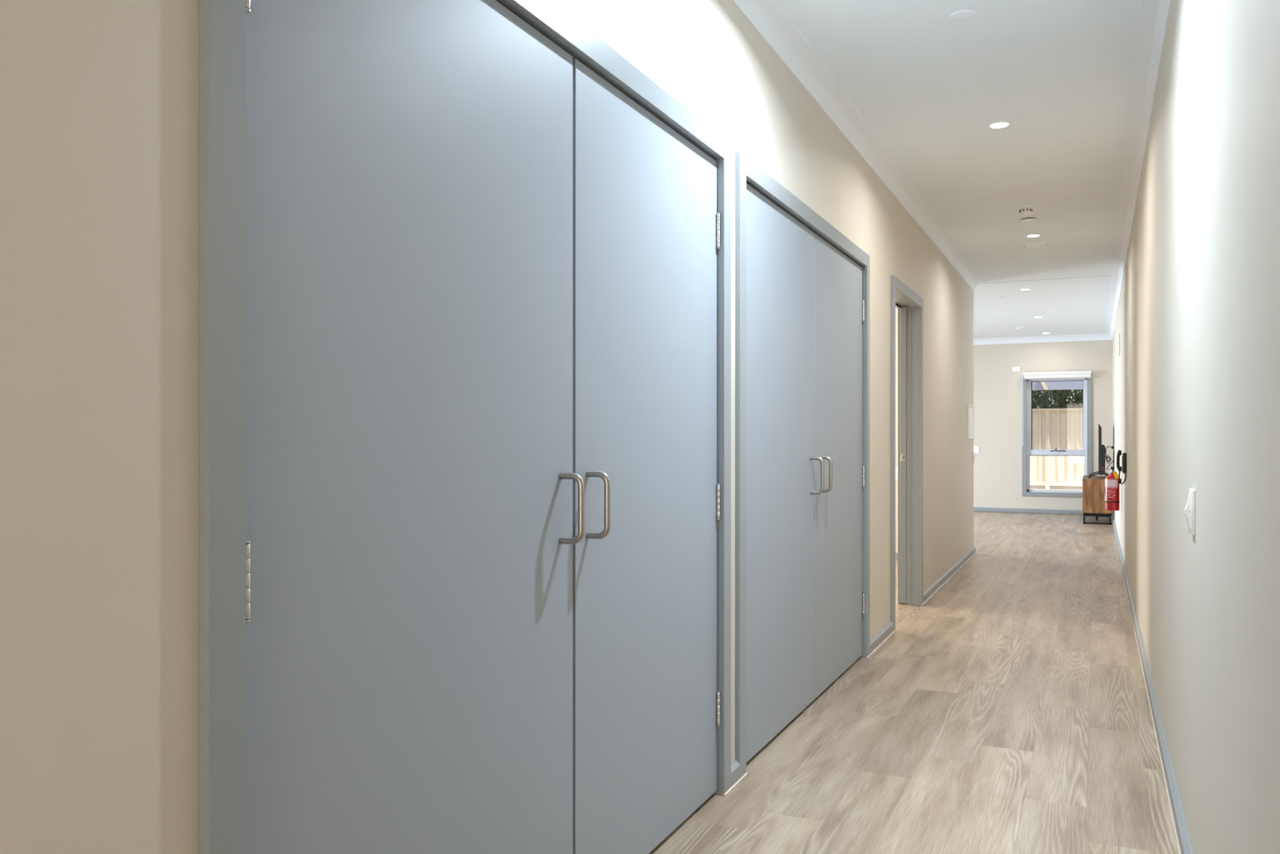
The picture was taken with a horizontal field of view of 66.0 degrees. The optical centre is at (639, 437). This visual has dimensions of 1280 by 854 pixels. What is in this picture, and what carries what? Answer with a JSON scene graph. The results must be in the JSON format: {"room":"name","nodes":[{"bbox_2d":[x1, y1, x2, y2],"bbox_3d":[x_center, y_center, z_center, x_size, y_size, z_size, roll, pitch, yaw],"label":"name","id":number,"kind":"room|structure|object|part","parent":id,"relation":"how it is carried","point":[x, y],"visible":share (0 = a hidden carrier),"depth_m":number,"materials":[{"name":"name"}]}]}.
{"room":"hallway","nodes":[
{"label":"hallway","id":0,"kind":"room"},
{"bbox_2d":[0,0,973,853],"bbox_3d":[0.537,-0.197,3.927,0.125,2.730,12.980,0,0,25],"label":"wall","id":1,"kind":"structure","parent":0,"point":[100,99],"depth_m":1.24,"materials":[{"name":"beige paint"}]},
{"bbox_2d":[245,0,584,853],"bbox_3d":[-0.354,0.122,1.838,0.097,2.023,0.999,0,0,25],"label":"door","id":2,"kind":"structure","parent":1,"relation":"in","point":[410,476],"depth_m":1.75,"materials":[{"name":"grey paint"}]},
{"bbox_3d":[-0.153,0.160,2.231,0.061,0.163,0.016,0,0,25],"label":"handle","id":3,"kind":"part","parent":2,"relation":"part of","materials":[{"name":"silver metal"}]},
{"bbox_2d":[199,0,731,853],"bbox_3d":[-0.205,0.095,2.299,0.143,2.107,2.089,0,0,25],"label":"trim","id":4,"kind":"structure","parent":1,"relation":"attached to","point":[222,23],"depth_m":1.36,"materials":[{"name":"grey paint"}]},
{"bbox_2d":[573,58,719,853],"bbox_3d":[0.060,0.122,2.734,0.097,2.023,0.950,0,0,25],"label":"door","id":5,"kind":"structure","parent":1,"relation":"in","point":[646,220],"depth_m":2.65,"materials":[{"name":"grey paint"}]},
{"bbox_3d":[-0.098,0.160,2.350,0.061,0.163,0.016,0,0,25],"label":"handle","id":6,"kind":"part","parent":5,"relation":"part of","materials":[{"name":"silver metal"}]},
{"bbox_2d":[746,183,824,762],"bbox_3d":[0.558,0.122,3.812,0.097,2.023,0.990,0,0,25],"label":"door","id":7,"kind":"structure","parent":1,"relation":"in","point":[780,492],"depth_m":3.75,"materials":[{"name":"grey paint"}]},
{"bbox_3d":[0.755,0.160,4.196,0.061,0.163,0.016,0,0,25],"label":"handle","id":8,"kind":"part","parent":7,"relation":"part of","materials":[{"name":"silver metal"}]},
{"bbox_2d":[735,151,869,777],"bbox_3d":[0.708,0.095,4.276,0.143,2.107,2.088,0,0,25],"label":"trim","id":9,"kind":"structure","parent":1,"relation":"attached to","point":[747,171],"depth_m":3.35,"materials":[{"name":"grey paint"}]},
{"bbox_2d":[813,232,864,699],"bbox_3d":[0.970,0.122,4.704,0.097,2.023,0.965,0,0,25],"label":"door","id":10,"kind":"structure","parent":1,"relation":"in","point":[838,303],"depth_m":4.63,"materials":[{"name":"grey paint"}]},
{"bbox_3d":[0.815,0.160,4.325,0.061,0.163,0.016,0,0,25],"label":"handle","id":11,"kind":"part","parent":10,"relation":"part of","materials":[{"name":"silver metal"}]},
{"bbox_2d":[731,546,975,786],"bbox_3d":[-1.690,1.113,5.021,5.121,0.062,12.898,0,0,25],"label":"baseboard","id":12,"kind":"structure","parent":1,"relation":"attached to","point":[885,632],"depth_m":5.78,"materials":[{"name":"grey paint"}]},
{"bbox_2d":[900,306,906,603],"bbox_3d":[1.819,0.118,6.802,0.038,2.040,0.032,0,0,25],"label":"door","id":13,"kind":"structure","parent":1,"relation":"in","point":[903,309],"depth_m":6.79,"materials":[{"name":"grey paint"}]},
{"bbox_3d":[1.812,0.134,6.790,0.028,0.058,0.004,0,0,25],"label":"plate","id":14,"kind":"part","parent":13,"relation":"part of","materials":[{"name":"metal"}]},
{"bbox_2d":[890,275,923,630],"bbox_3d":[1.652,0.095,6.341,0.161,2.107,1.104,0,0,25],"label":"trim","id":15,"kind":"structure","parent":1,"relation":"attached to","point":[901,295],"depth_m":6.76,"materials":[{"name":"grey paint"}]},
{"bbox_2d":[722,520,1181,853],"bbox_3d":[2.459,1.145,6.355,1.304,0.011,18.800,0,0,25],"label":"trim","id":16,"kind":"structure","parent":1,"relation":"attached to","point":[732,787],"depth_m":4.07,"materials":[{"name":"grey wood"}]},
{"bbox_2d":[731,0,1172,345],"bbox_3d":[0.143,-1.498,7.425,6.431,0.088,18.800,0,0,25],"label":"trim","id":17,"kind":"structure","parent":1,"relation":"attached to","point":[769,18],"depth_m":4.69,"materials":[{"name":"white paint"}]},
{"bbox_2d":[967,404,973,438],"bbox_3d":[3.188,-0.152,9.500,0.014,0.320,0.453,0,0,25],"label":"electrical panel","id":18,"kind":"object","parent":1,"relation":"attached to","point":[970,408],"visible":1,"depth_m":9.45,"materials":[{"name":"white plastic"}]},
{"bbox_2d":[972,451,975,463],"bbox_3d":[3.294,0.195,9.720,0.022,0.117,0.080,0,0,25],"label":"light switch","id":19,"kind":"object","parent":1,"relation":"attached to","point":[973,452],"visible":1,"depth_m":9.69,"materials":[{"name":"white plastic"}]},
{"bbox_2d":[982,275,1112,284],"bbox_3d":[3.953,-1.540,9.588,1.170,0.005,0.006,0,0,25],"label":"trim","id":20,"kind":"structure","parent":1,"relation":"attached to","point":[1106,275],"depth_m":9.58,"materials":[{"name":"white paint"}]},
{"bbox_2d":[895,306,897,559],"bbox_3d":[0.439,-0.197,8.009,3.478,2.730,4.350,0,0,25],"label":"wall","id":21,"kind":"structure","parent":0,"point":[896,308],"depth_m":9.36,"materials":[{"name":"beige paint"}]},
{"bbox_2d":[895,466,897,479],"bbox_3d":[2.377,0.340,9.376,0.150,0.127,0.013,0,0,25],"label":"wall outlet","id":22,"kind":"object","parent":21,"relation":"attached to","point":[896,468],"visible":0.27,"depth_m":9.35,"materials":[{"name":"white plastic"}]},
{"bbox_2d":[648,511,1178,853],"bbox_3d":[0.062,1.198,7.489,6.831,0.100,19.250,0,0,25],"label":"floor","id":23,"kind":"structure","parent":0,"point":[1006,711],"depth_m":3.82,"materials":[{"name":"brown wood"}]},
{"bbox_2d":[1082,475,1112,524],"bbox_3d":[6.388,0.850,13.770,0.366,0.596,1.546,0,0,25],"label":"tv cabinet","id":24,"kind":"object","parent":23,"relation":"on","point":[1094,486],"visible":0.83,"depth_m":13.10,"materials":[{"name":"brown wood"}]},
{"bbox_3d":[6.388,0.561,13.770,0.366,0.018,1.546,0,0,25],"label":"panel","id":25,"kind":"part","parent":24,"relation":"part of","materials":[{"name":"brown wood"}]},
{"bbox_3d":[6.391,1.073,13.771,0.346,0.150,1.484,0,0,25],"label":"frame","id":26,"kind":"part","parent":24,"relation":"part of","materials":[{"name":"black metal"}]},
{"bbox_2d":[1088,423,1108,478],"bbox_3d":[6.400,0.180,13.732,0.281,0.735,1.200,0,0,25],"label":"television","id":27,"kind":"object","parent":24,"relation":"on","point":[1101,448],"visible":0.88,"depth_m":13.19,"materials":[{"name":"black plastic"}]},
{"bbox_3d":[6.407,0.153,13.729,0.036,0.680,1.200,0,0,25],"label":"panel","id":28,"kind":"part","parent":27,"relation":"part of","materials":[{"name":"black plastic"}]},
{"bbox_2d":[1106,454,1114,468],"bbox_3d":[6.384,0.331,13.383,0.110,0.201,0.058,0,0,10],"label":"cable bundle","id":29,"kind":"object","parent":27,"relation":"attached to","point":[1109,458],"visible":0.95,"depth_m":13.38,"materials":[{"name":"black plastic"}]},
{"bbox_2d":[777,0,1142,338],"bbox_3d":[0.153,-1.617,7.447,7.031,0.150,19.250,0,0,25],"label":"ceiling","id":30,"kind":"structure","parent":0,"point":[930,86],"depth_m":4.75,"materials":[{"name":"white paint"}]},
{"bbox_2d":[949,9,975,22],"bbox_3d":[1.178,-1.538,3.598,0.092,0.009,0.092,0,0,25],"label":"cover plate","id":31,"kind":"object","parent":30,"relation":"attached to","point":[963,15],"visible":1,"depth_m":3.58,"materials":[{"name":"white plastic"}]},
{"bbox_2d":[988,121,1010,128],"bbox_3d":[1.770,-1.540,4.856,0.102,0.004,0.102,0,0,25],"label":"recessed light","id":32,"kind":"object","parent":30,"relation":"in","point":[998,124],"visible":1,"depth_m":4.85,"materials":[{"name":"white plastic"}]},
{"bbox_2d":[990,122,1008,128],"bbox_3d":[1.770,-1.541,4.856,0.084,0.001,0.084,0,0,25],"label":"diffuser","id":33,"kind":"object","parent":32,"relation":"attached to","point":[995,125],"depth_m":4.86,"materials":[{"name":"white plastic"}]},
{"bbox_2d":[1017,204,1034,214],"bbox_3d":[2.567,-1.516,6.558,0.104,0.052,0.104,0,0,25],"label":"smoke detector","id":34,"kind":"object","parent":30,"relation":"attached to","point":[1025,209],"visible":1,"depth_m":6.53,"materials":[{"name":"white plastic"}]},
{"bbox_2d":[1022,217,1035,222],"bbox_3d":[2.739,-1.537,6.941,0.092,0.010,0.092,0,0,25],"label":"sprinkler head","id":35,"kind":"object","parent":30,"relation":"attached to","point":[1026,220],"visible":1,"depth_m":6.93},
{"bbox_2d":[1026,234,1039,237],"bbox_3d":[2.998,-1.540,7.515,0.102,0.004,0.102,0,0,25],"label":"recessed light","id":36,"kind":"object","parent":30,"relation":"in","point":[1030,235],"visible":1,"depth_m":7.50,"materials":[{"name":"white plastic"}]},
{"bbox_2d":[1023,241,1047,247],"bbox_3d":[3.141,-1.534,7.824,0.176,0.016,0.176,0,0,25],"label":"ceiling vent","id":37,"kind":"object","parent":30,"relation":"in","point":[1033,244],"visible":1,"depth_m":7.79,"materials":[{"name":"white plastic"}]},
{"bbox_2d":[973,339,1112,514],"bbox_3d":[4.059,-0.197,16.080,6.681,2.730,0.200,0,0,25],"label":"wall","id":38,"kind":"structure","parent":0,"point":[997,389],"depth_m":15.19,"materials":[{"name":"beige paint"}]},
{"bbox_2d":[973,445,979,453],"bbox_3d":[5.251,0.185,15.412,0.115,0.114,0.013,0,0,25],"label":"light switch","id":39,"kind":"object","parent":38,"relation":"attached to","point":[976,448],"visible":0.63,"depth_m":15.40,"materials":[{"name":"white plastic"}]},
{"bbox_2d":[1012,366,1020,371],"bbox_3d":[5.791,-1.057,15.163,0.115,0.074,0.013,0,0,25],"label":"wall outlet","id":40,"kind":"object","parent":38,"relation":"attached to","point":[1014,368],"visible":1,"depth_m":15.16,"materials":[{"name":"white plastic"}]},
{"bbox_2d":[973,506,1083,514],"bbox_3d":[4.081,1.113,15.950,6.431,0.062,0.018,0,0,25],"label":"baseboard","id":41,"kind":"structure","parent":38,"relation":"attached to","point":[975,508],"depth_m":15.08,"materials":[{"name":"grey paint"}]},
{"bbox_2d":[1022,374,1091,497],"bbox_3d":[6.331,-0.038,14.977,0.973,1.856,0.138,0,0,25],"label":"window","id":42,"kind":"structure","parent":38,"relation":"in","point":[1027,451],"depth_m":14.99,"materials":[{"name":"grey paint"}]},
{"bbox_2d":[1022,370,1091,445],"bbox_3d":[6.284,-0.439,14.889,0.964,1.125,0.094,0,0,25],"label":"roller blind","id":43,"kind":"object","parent":42,"relation":"attached to","point":[1077,374],"visible":1,"depth_m":14.86,"materials":[{"name":"white fabric"}]},
{"bbox_3d":[5.851,-0.399,15.073,0.023,1.045,0.020,0,0,25],"label":"bead chain","id":44,"kind":"part","parent":43,"relation":"part of","materials":[{"name":"white plastic"}]},
{"bbox_3d":[6.341,-0.342,14.998,0.777,1.060,0.050,0,0,25],"label":"sash","id":45,"kind":"part","parent":42,"relation":"part of","materials":[{"name":"metal"}]},
{"bbox_2d":[1112,0,1279,853],"bbox_3d":[3.140,-0.197,6.067,0.150,2.890,19.250,0,0,25],"label":"wall","id":46,"kind":"structure","parent":0,"point":[1196,372],"depth_m":2.18,"materials":[{"name":"beige paint"}]},
{"bbox_2d":[1101,466,1121,511],"bbox_3d":[4.634,0.496,9.658,0.141,0.432,0.156,0,0,-29],"label":"fire extinguisher","id":47,"kind":"object","parent":46,"relation":"attached to","point":[1112,501],"visible":0.98,"depth_m":9.62,"materials":[{"name":"red metal"}]},
{"bbox_2d":[1118,333,1119,355],"bbox_3d":[4.983,-0.967,10.245,0.008,0.220,0.220,0,0,25],"label":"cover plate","id":48,"kind":"object","parent":46,"relation":"attached to","point":[1119,333],"visible":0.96,"depth_m":10.16,"materials":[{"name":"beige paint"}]},
{"bbox_2d":[1116,449,1126,484],"bbox_3d":[3.942,0.236,8.071,0.074,0.282,0.090,0,0,25],"label":"wall telephone","id":49,"kind":"object","parent":46,"relation":"attached to","point":[1123,468],"visible":1,"depth_m":8.04,"materials":[{"name":"black plastic"}]},
{"bbox_3d":[3.940,0.321,8.049,0.060,0.112,0.033,0,0,25],"label":"coiled cord","id":50,"kind":"part","parent":49,"relation":"part of","materials":[{"name":"black plastic"}]},
{"bbox_2d":[1111,513,1193,853],"bbox_3d":[3.054,1.113,6.080,0.018,0.062,18.800,0,0,25],"label":"baseboard","id":51,"kind":"structure","parent":46,"relation":"attached to","point":[1184,840],"depth_m":3.60,"materials":[{"name":"grey paint"}]},
{"bbox_2d":[1184,488,1195,535],"bbox_3d":[1.418,0.190,2.544,0.022,0.116,0.076,0,0,25],"label":"light switch","id":52,"kind":"object","parent":46,"relation":"attached to","point":[1190,505],"visible":1,"depth_m":2.51,"materials":[{"name":"white plastic"}]},
{"bbox_3d":[1.423,0.190,2.541,0.010,0.116,0.076,0,0,25],"label":"plate","id":53,"kind":"part","parent":52,"relation":"part of","materials":[{"name":"white plastic"}]},
{"label":"outside","id":54,"kind":"structure","parent":0,"visible":0},
{"bbox_2d":[1040,488,1082,490],"bbox_3d":[8.754,1.192,23.715,24.000,0.112,17.600,0,0,25],"label":"ground","id":55,"kind":"structure","parent":54,"point":[1040,489],"depth_m":21.71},
{"bbox_2d":[1029,408,1084,489],"bbox_3d":[8.567,0.248,22.119,15.000,1.800,0.115,0,0,25],"label":"fence","id":56,"kind":"object","parent":55,"relation":"on","point":[1062,428],"visible":0.08,"depth_m":21.81,"materials":[{"name":"beige metal"}]},
{"bbox_3d":[9.053,0.248,21.895,0.090,1.800,0.115,0,0,25],"label":"post","id":57,"kind":"part","parent":56,"relation":"part of","materials":[{"name":"beige metal"}]},
{"bbox_3d":[8.572,1.028,22.130,15.000,0.070,0.090,0,0,25],"label":"rail","id":58,"kind":"part","parent":56,"relation":"part of","materials":[{"name":"beige wood"}]},
{"bbox_3d":[8.572,-0.625,22.130,15.000,0.055,0.090,0,0,25],"label":"rail","id":59,"kind":"part","parent":56,"relation":"part of","materials":[{"name":"beige wood"}]},
{"bbox_2d":[1031,389,1083,408],"bbox_3d":[9.624,-0.977,22.918,6.634,4.262,4.085,0,0,25],"label":"tree","id":60,"kind":"object","parent":55,"relation":"on","point":[1059,397],"visible":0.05,"depth_m":23.00,"materials":[{"name":"green plant"}]},
{"bbox_2d":[1031,381,1083,390],"bbox_3d":[8.931,-0.157,20.522,9.000,2.590,0.190,0,0,25],"label":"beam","id":61,"kind":"structure","parent":55,"relation":"on","point":[1048,385],"depth_m":20.60,"materials":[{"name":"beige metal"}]}
]}

